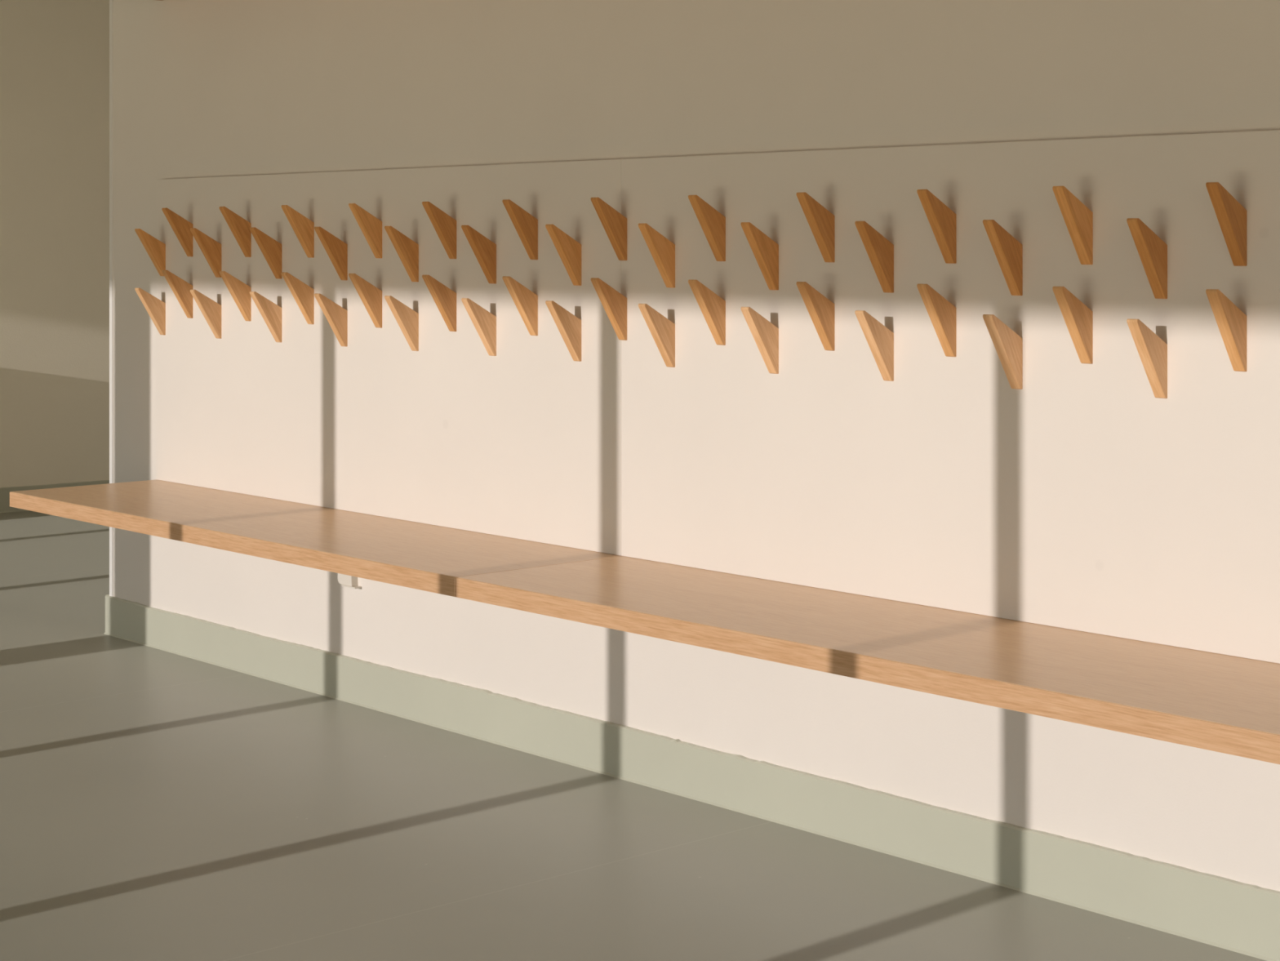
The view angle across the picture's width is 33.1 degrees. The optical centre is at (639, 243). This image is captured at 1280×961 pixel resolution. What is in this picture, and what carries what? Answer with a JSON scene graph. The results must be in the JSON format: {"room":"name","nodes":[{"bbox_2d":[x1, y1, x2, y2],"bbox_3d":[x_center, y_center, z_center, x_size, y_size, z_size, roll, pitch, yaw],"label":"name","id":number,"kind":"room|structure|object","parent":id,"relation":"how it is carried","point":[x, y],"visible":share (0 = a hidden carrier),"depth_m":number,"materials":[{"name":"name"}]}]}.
{"room":"changing room","nodes":[
{"label":"changing room","id":0,"kind":"room"},
{"bbox_2d":[0,0,109,487],"bbox_3d":[-3.491,-0.067,8.100,6.247,2.303,0.119,0,0,-36],"label":"wall","id":1,"kind":"structure","parent":0,"point":[55,54],"depth_m":8.81,"materials":[{"name":"beige paint"}]},
{"bbox_2d":[0,480,109,512],"bbox_3d":[-3.405,1.032,8.079,6.035,0.103,0.017,0,0,-36],"label":"baseboard","id":2,"kind":"structure","parent":1,"relation":"attached to","point":[5,507],"depth_m":8.72,"materials":[{"name":"green plastic"}]},
{"bbox_2d":[0,511,1266,960],"bbox_3d":[0.339,1.134,4.038,6.300,0.100,12.770,0,0,-42],"label":"floor","id":3,"kind":"structure","parent":0,"point":[156,804],"depth_m":3.82,"materials":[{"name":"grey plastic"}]},
{"bbox_2d":[113,0,1279,891],"bbox_3d":[1.253,-0.067,3.030,0.120,2.303,8.050,0,0,-42],"label":"wall","id":4,"kind":"structure","parent":0,"point":[202,88],"depth_m":4.28,"materials":[{"name":"white paint"}]},
{"bbox_2d":[109,0,113,595],"bbox_3d":[-1.458,-0.112,5.995,0.032,2.213,0.020,0,0,-42],"label":"trim","id":5,"kind":"structure","parent":4,"relation":"attached to","point":[111,2],"depth_m":5.98,"materials":[{"name":"silver metal"}]},
{"bbox_2d":[156,159,621,555],"bbox_3d":[-0.658,0.231,5.065,0.020,0.802,1.883,0,0,-42],"label":"wall panel","id":6,"kind":"object","parent":4,"relation":"attached to","point":[522,442],"visible":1,"depth_m":4.89,"materials":[{"name":"white paint"}]},
{"bbox_2d":[134,288,165,334],"bbox_3d":[-1.296,0.180,5.704,0.081,0.126,0.020,0,0,-42],"label":"peg","id":7,"kind":"object","parent":6,"relation":"attached to","point":[155,308],"visible":1,"depth_m":5.71,"materials":[{"name":"brown wood"}]},
{"bbox_2d":[134,228,165,275],"bbox_3d":[-1.296,0.024,5.704,0.081,0.126,0.020,0,0,-42],"label":"peg","id":8,"kind":"object","parent":6,"relation":"attached to","point":[155,248],"visible":0.94,"depth_m":5.71,"materials":[{"name":"brown wood"}]},
{"bbox_2d":[161,208,192,256],"bbox_3d":[-1.202,-0.029,5.598,0.081,0.126,0.020,0,0,-42],"label":"peg","id":9,"kind":"object","parent":6,"relation":"attached to","point":[181,227],"visible":1,"depth_m":5.60,"materials":[{"name":"brown wood"}]},
{"bbox_2d":[161,270,192,318],"bbox_3d":[-1.202,0.132,5.598,0.081,0.126,0.020,0,0,-42],"label":"peg","id":10,"kind":"object","parent":6,"relation":"attached to","point":[181,289],"visible":1,"depth_m":5.60,"materials":[{"name":"brown wood"}]},
{"bbox_2d":[190,227,221,277],"bbox_3d":[-1.107,0.024,5.492,0.081,0.126,0.020,0,0,-42],"label":"peg","id":11,"kind":"object","parent":6,"relation":"attached to","point":[210,247],"visible":0.99,"depth_m":5.49,"materials":[{"name":"brown wood"}]},
{"bbox_2d":[190,289,221,338],"bbox_3d":[-1.107,0.180,5.492,0.081,0.126,0.020,0,0,-42],"label":"peg","id":12,"kind":"object","parent":6,"relation":"attached to","point":[210,308],"visible":1,"depth_m":5.49,"materials":[{"name":"brown wood"}]},
{"bbox_2d":[218,206,251,257],"bbox_3d":[-1.012,-0.029,5.385,0.081,0.126,0.020,0,0,-42],"label":"peg","id":13,"kind":"object","parent":6,"relation":"attached to","point":[239,226],"visible":1,"depth_m":5.39,"materials":[{"name":"brown wood"}]},
{"bbox_2d":[218,271,251,320],"bbox_3d":[-1.012,0.132,5.385,0.081,0.126,0.020,0,0,-42],"label":"peg","id":14,"kind":"object","parent":6,"relation":"attached to","point":[238,290],"visible":1,"depth_m":5.39,"materials":[{"name":"brown wood"}]},
{"bbox_2d":[249,227,281,279],"bbox_3d":[-0.917,0.024,5.279,0.081,0.126,0.020,0,0,-42],"label":"peg","id":15,"kind":"object","parent":6,"relation":"attached to","point":[271,249],"visible":1,"depth_m":5.28,"materials":[{"name":"brown wood"}]},
{"bbox_2d":[249,291,281,342],"bbox_3d":[-0.917,0.180,5.279,0.081,0.126,0.020,0,0,-42],"label":"peg","id":16,"kind":"object","parent":6,"relation":"attached to","point":[271,313],"visible":1,"depth_m":5.28,"materials":[{"name":"brown wood"}]},
{"bbox_2d":[280,204,314,257],"bbox_3d":[-0.822,-0.029,5.173,0.081,0.126,0.020,0,0,-42],"label":"peg","id":17,"kind":"object","parent":6,"relation":"attached to","point":[303,227],"visible":1,"depth_m":5.17,"materials":[{"name":"brown wood"}]},
{"bbox_2d":[281,271,314,324],"bbox_3d":[-0.822,0.132,5.173,0.081,0.126,0.020,0,0,-42],"label":"peg","id":18,"kind":"object","parent":6,"relation":"attached to","point":[303,294],"visible":1,"depth_m":5.17,"materials":[{"name":"brown wood"}]},
{"bbox_2d":[314,226,347,279],"bbox_3d":[-0.727,0.024,5.066,0.081,0.126,0.020,0,0,-42],"label":"peg","id":19,"kind":"object","parent":6,"relation":"attached to","point":[336,249],"visible":1,"depth_m":5.07,"materials":[{"name":"brown wood"}]},
{"bbox_2d":[314,293,347,346],"bbox_3d":[-0.727,0.180,5.066,0.081,0.126,0.020,0,0,-42],"label":"peg","id":20,"kind":"object","parent":6,"relation":"attached to","point":[336,316],"visible":1,"depth_m":5.07,"materials":[{"name":"brown wood"}]},
{"bbox_2d":[348,203,382,257],"bbox_3d":[-0.632,-0.029,4.960,0.081,0.126,0.020,0,0,-42],"label":"peg","id":21,"kind":"object","parent":6,"relation":"attached to","point":[370,225],"visible":1,"depth_m":4.96,"materials":[{"name":"brown wood"}]},
{"bbox_2d":[348,273,382,328],"bbox_3d":[-0.632,0.132,4.960,0.081,0.126,0.020,0,0,-42],"label":"peg","id":22,"kind":"object","parent":6,"relation":"attached to","point":[371,295],"visible":1,"depth_m":4.96,"materials":[{"name":"brown wood"}]},
{"bbox_2d":[384,226,418,281],"bbox_3d":[-0.537,0.024,4.854,0.081,0.126,0.020,0,0,-42],"label":"peg","id":23,"kind":"object","parent":6,"relation":"attached to","point":[406,249],"visible":1,"depth_m":4.85,"materials":[{"name":"brown wood"}]},
{"bbox_2d":[384,295,418,351],"bbox_3d":[-0.537,0.180,4.854,0.081,0.126,0.020,0,0,-42],"label":"peg","id":24,"kind":"object","parent":6,"relation":"attached to","point":[407,319],"visible":1,"depth_m":4.85,"materials":[{"name":"brown wood"}]},
{"bbox_2d":[422,201,456,258],"bbox_3d":[-0.442,-0.029,4.748,0.081,0.126,0.020,0,0,-42],"label":"peg","id":25,"kind":"object","parent":6,"relation":"attached to","point":[445,226],"visible":1,"depth_m":4.75,"materials":[{"name":"brown wood"}]},
{"bbox_2d":[422,275,456,331],"bbox_3d":[-0.442,0.132,4.748,0.081,0.126,0.020,0,0,-42],"label":"peg","id":26,"kind":"object","parent":6,"relation":"attached to","point":[445,299],"visible":1,"depth_m":4.75,"materials":[{"name":"brown wood"}]},
{"bbox_2d":[461,297,496,355],"bbox_3d":[-0.347,0.180,4.641,0.081,0.126,0.020,0,0,-42],"label":"peg","id":27,"kind":"object","parent":6,"relation":"attached to","point":[484,322],"visible":1,"depth_m":4.64,"materials":[{"name":"brown wood"}]},
{"bbox_2d":[461,225,496,284],"bbox_3d":[-0.347,0.024,4.641,0.081,0.126,0.020,0,0,-42],"label":"peg","id":28,"kind":"object","parent":6,"relation":"attached to","point":[484,250],"visible":1,"depth_m":4.64,"materials":[{"name":"brown wood"}]},
{"bbox_2d":[502,199,537,259],"bbox_3d":[-0.252,-0.029,4.535,0.081,0.126,0.020,0,0,-42],"label":"peg","id":29,"kind":"object","parent":6,"relation":"attached to","point":[526,225],"visible":1,"depth_m":4.54,"materials":[{"name":"brown wood"}]},
{"bbox_2d":[502,275,537,335],"bbox_3d":[-0.252,0.132,4.535,0.081,0.126,0.020,0,0,-42],"label":"peg","id":30,"kind":"object","parent":6,"relation":"attached to","point":[526,301],"visible":1,"depth_m":4.54,"materials":[{"name":"brown wood"}]},
{"bbox_2d":[545,224,581,285],"bbox_3d":[-0.157,0.024,4.429,0.081,0.126,0.020,0,0,-42],"label":"peg","id":31,"kind":"object","parent":6,"relation":"attached to","point":[568,249],"visible":1,"depth_m":4.43,"materials":[{"name":"brown wood"}]},
{"bbox_2d":[545,300,581,361],"bbox_3d":[-0.157,0.180,4.429,0.081,0.126,0.020,0,0,-42],"label":"peg","id":32,"kind":"object","parent":6,"relation":"attached to","point":[569,326],"visible":1,"depth_m":4.43,"materials":[{"name":"brown wood"}]},
{"bbox_2d":[9,480,1279,764],"bbox_3d":[1.136,0.722,2.745,0.435,0.180,7.740,0,0,-42],"label":"bench","id":33,"kind":"object","parent":4,"relation":"attached to","point":[1230,704],"visible":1,"depth_m":3.69,"materials":[{"name":"brown wood"}]},
{"bbox_2d":[104,594,1279,960],"bbox_3d":[1.239,1.030,3.034,0.137,0.108,8.059,0,0,-42],"label":"baseboard","id":34,"kind":"structure","parent":4,"relation":"attached to","point":[1221,912],"depth_m":4.04,"materials":[{"name":"grey paint"}]},
{"bbox_2d":[621,129,1279,663],"bbox_3d":[0.597,0.231,3.660,0.020,0.802,1.884,0,0,-42],"label":"wall panel","id":35,"kind":"object","parent":4,"relation":"attached to","point":[1078,497],"visible":1,"depth_m":3.66,"materials":[{"name":"white paint"}]},
{"bbox_2d":[591,197,626,260],"bbox_3d":[-0.062,-0.029,4.323,0.081,0.126,0.020,0,0,-42],"label":"peg","id":36,"kind":"object","parent":35,"relation":"attached to","point":[615,224],"visible":1,"depth_m":4.32,"materials":[{"name":"brown wood"}]},
{"bbox_2d":[591,277,626,340],"bbox_3d":[-0.062,0.132,4.323,0.081,0.126,0.020,0,0,-42],"label":"peg","id":37,"kind":"object","parent":35,"relation":"attached to","point":[614,303],"visible":1,"depth_m":4.32,"materials":[{"name":"brown wood"}]},
{"bbox_2d":[638,223,675,287],"bbox_3d":[0.033,0.024,4.216,0.081,0.126,0.020,0,0,-42],"label":"peg","id":38,"kind":"object","parent":35,"relation":"attached to","point":[661,249],"visible":1,"depth_m":4.22,"materials":[{"name":"brown wood"}]},
{"bbox_2d":[638,303,675,367],"bbox_3d":[0.033,0.180,4.216,0.081,0.126,0.020,0,0,-42],"label":"peg","id":39,"kind":"object","parent":35,"relation":"attached to","point":[662,330],"visible":1,"depth_m":4.22,"materials":[{"name":"brown wood"}]},
{"bbox_2d":[688,195,725,261],"bbox_3d":[0.128,-0.029,4.110,0.081,0.126,0.020,0,0,-42],"label":"peg","id":40,"kind":"object","parent":35,"relation":"attached to","point":[713,223],"visible":1,"depth_m":4.11,"materials":[{"name":"brown wood"}]},
{"bbox_2d":[688,280,725,345],"bbox_3d":[0.128,0.132,4.110,0.081,0.126,0.020,0,0,-42],"label":"peg","id":41,"kind":"object","parent":35,"relation":"attached to","point":[713,307],"visible":1,"depth_m":4.11,"materials":[{"name":"brown wood"}]},
{"bbox_2d":[740,222,778,289],"bbox_3d":[0.223,0.024,4.004,0.081,0.126,0.020,0,0,-42],"label":"peg","id":42,"kind":"object","parent":35,"relation":"attached to","point":[765,250],"visible":1,"depth_m":4.00,"materials":[{"name":"brown wood"}]},
{"bbox_2d":[740,306,778,373],"bbox_3d":[0.223,0.180,4.004,0.081,0.126,0.020,0,0,-42],"label":"peg","id":43,"kind":"object","parent":35,"relation":"attached to","point":[765,334],"visible":1,"depth_m":4.00,"materials":[{"name":"brown wood"}]},
{"bbox_2d":[795,192,835,262],"bbox_3d":[0.318,-0.029,3.898,0.081,0.126,0.020,0,0,-42],"label":"peg","id":44,"kind":"object","parent":35,"relation":"attached to","point":[821,222],"visible":1,"depth_m":3.90,"materials":[{"name":"brown wood"}]},
{"bbox_2d":[795,281,835,351],"bbox_3d":[0.318,0.132,3.898,0.081,0.126,0.020,0,0,-42],"label":"peg","id":45,"kind":"object","parent":35,"relation":"attached to","point":[821,310],"visible":1,"depth_m":3.90,"materials":[{"name":"brown wood"}]},
{"bbox_2d":[854,221,893,293],"bbox_3d":[0.412,0.024,3.791,0.081,0.126,0.020,0,0,-42],"label":"peg","id":46,"kind":"object","parent":35,"relation":"attached to","point":[880,251],"visible":1,"depth_m":3.79,"materials":[{"name":"brown wood"}]},
{"bbox_2d":[854,310,893,381],"bbox_3d":[0.412,0.180,3.791,0.081,0.126,0.020,0,0,-42],"label":"peg","id":47,"kind":"object","parent":35,"relation":"attached to","point":[880,340],"visible":1,"depth_m":3.79,"materials":[{"name":"brown wood"}]},
{"bbox_2d":[916,189,956,263],"bbox_3d":[0.507,-0.029,3.685,0.081,0.126,0.020,0,0,-42],"label":"peg","id":48,"kind":"object","parent":35,"relation":"attached to","point":[942,220],"visible":1,"depth_m":3.69,"materials":[{"name":"brown wood"}]},
{"bbox_2d":[916,284,956,356],"bbox_3d":[0.507,0.132,3.685,0.081,0.126,0.020,0,0,-42],"label":"peg","id":49,"kind":"object","parent":35,"relation":"attached to","point":[942,313],"visible":1,"depth_m":3.69,"materials":[{"name":"brown wood"}]},
{"bbox_2d":[982,219,1022,295],"bbox_3d":[0.602,0.024,3.579,0.081,0.126,0.020,0,0,-42],"label":"peg","id":50,"kind":"object","parent":35,"relation":"attached to","point":[1008,251],"visible":1,"depth_m":3.58,"materials":[{"name":"brown wood"}]},
{"bbox_2d":[982,314,1022,389],"bbox_3d":[0.602,0.180,3.579,0.081,0.126,0.020,0,0,-42],"label":"peg","id":51,"kind":"object","parent":35,"relation":"attached to","point":[1008,345],"visible":1,"depth_m":3.58,"materials":[{"name":"brown wood"}]},
{"bbox_2d":[1052,186,1093,264],"bbox_3d":[0.697,-0.029,3.473,0.081,0.126,0.020,0,0,-42],"label":"peg","id":52,"kind":"object","parent":35,"relation":"attached to","point":[1078,219],"visible":1,"depth_m":3.47,"materials":[{"name":"brown wood"}]},
{"bbox_2d":[1052,286,1093,364],"bbox_3d":[0.697,0.132,3.473,0.081,0.126,0.020,0,0,-42],"label":"peg","id":53,"kind":"object","parent":35,"relation":"attached to","point":[1077,317],"visible":1,"depth_m":3.47,"materials":[{"name":"brown wood"}]},
{"bbox_2d":[1126,217,1167,298],"bbox_3d":[0.792,0.024,3.366,0.081,0.126,0.020,0,0,-42],"label":"peg","id":54,"kind":"object","parent":35,"relation":"attached to","point":[1152,250],"visible":1,"depth_m":3.37,"materials":[{"name":"brown wood"}]},
{"bbox_2d":[1126,319,1167,398],"bbox_3d":[0.792,0.180,3.366,0.081,0.126,0.020,0,0,-42],"label":"peg","id":55,"kind":"object","parent":35,"relation":"attached to","point":[1152,350],"visible":1,"depth_m":3.37,"materials":[{"name":"brown wood"}]},
{"bbox_2d":[1205,182,1246,266],"bbox_3d":[0.887,-0.029,3.260,0.081,0.126,0.020,0,0,-42],"label":"peg","id":56,"kind":"object","parent":35,"relation":"attached to","point":[1231,215],"visible":1,"depth_m":3.26,"materials":[{"name":"brown wood"}]},
{"bbox_2d":[1205,288,1246,371],"bbox_3d":[0.887,0.132,3.260,0.081,0.126,0.020,0,0,-42],"label":"peg","id":57,"kind":"object","parent":35,"relation":"attached to","point":[1231,322],"visible":1,"depth_m":3.26,"materials":[{"name":"brown wood"}]}
]}

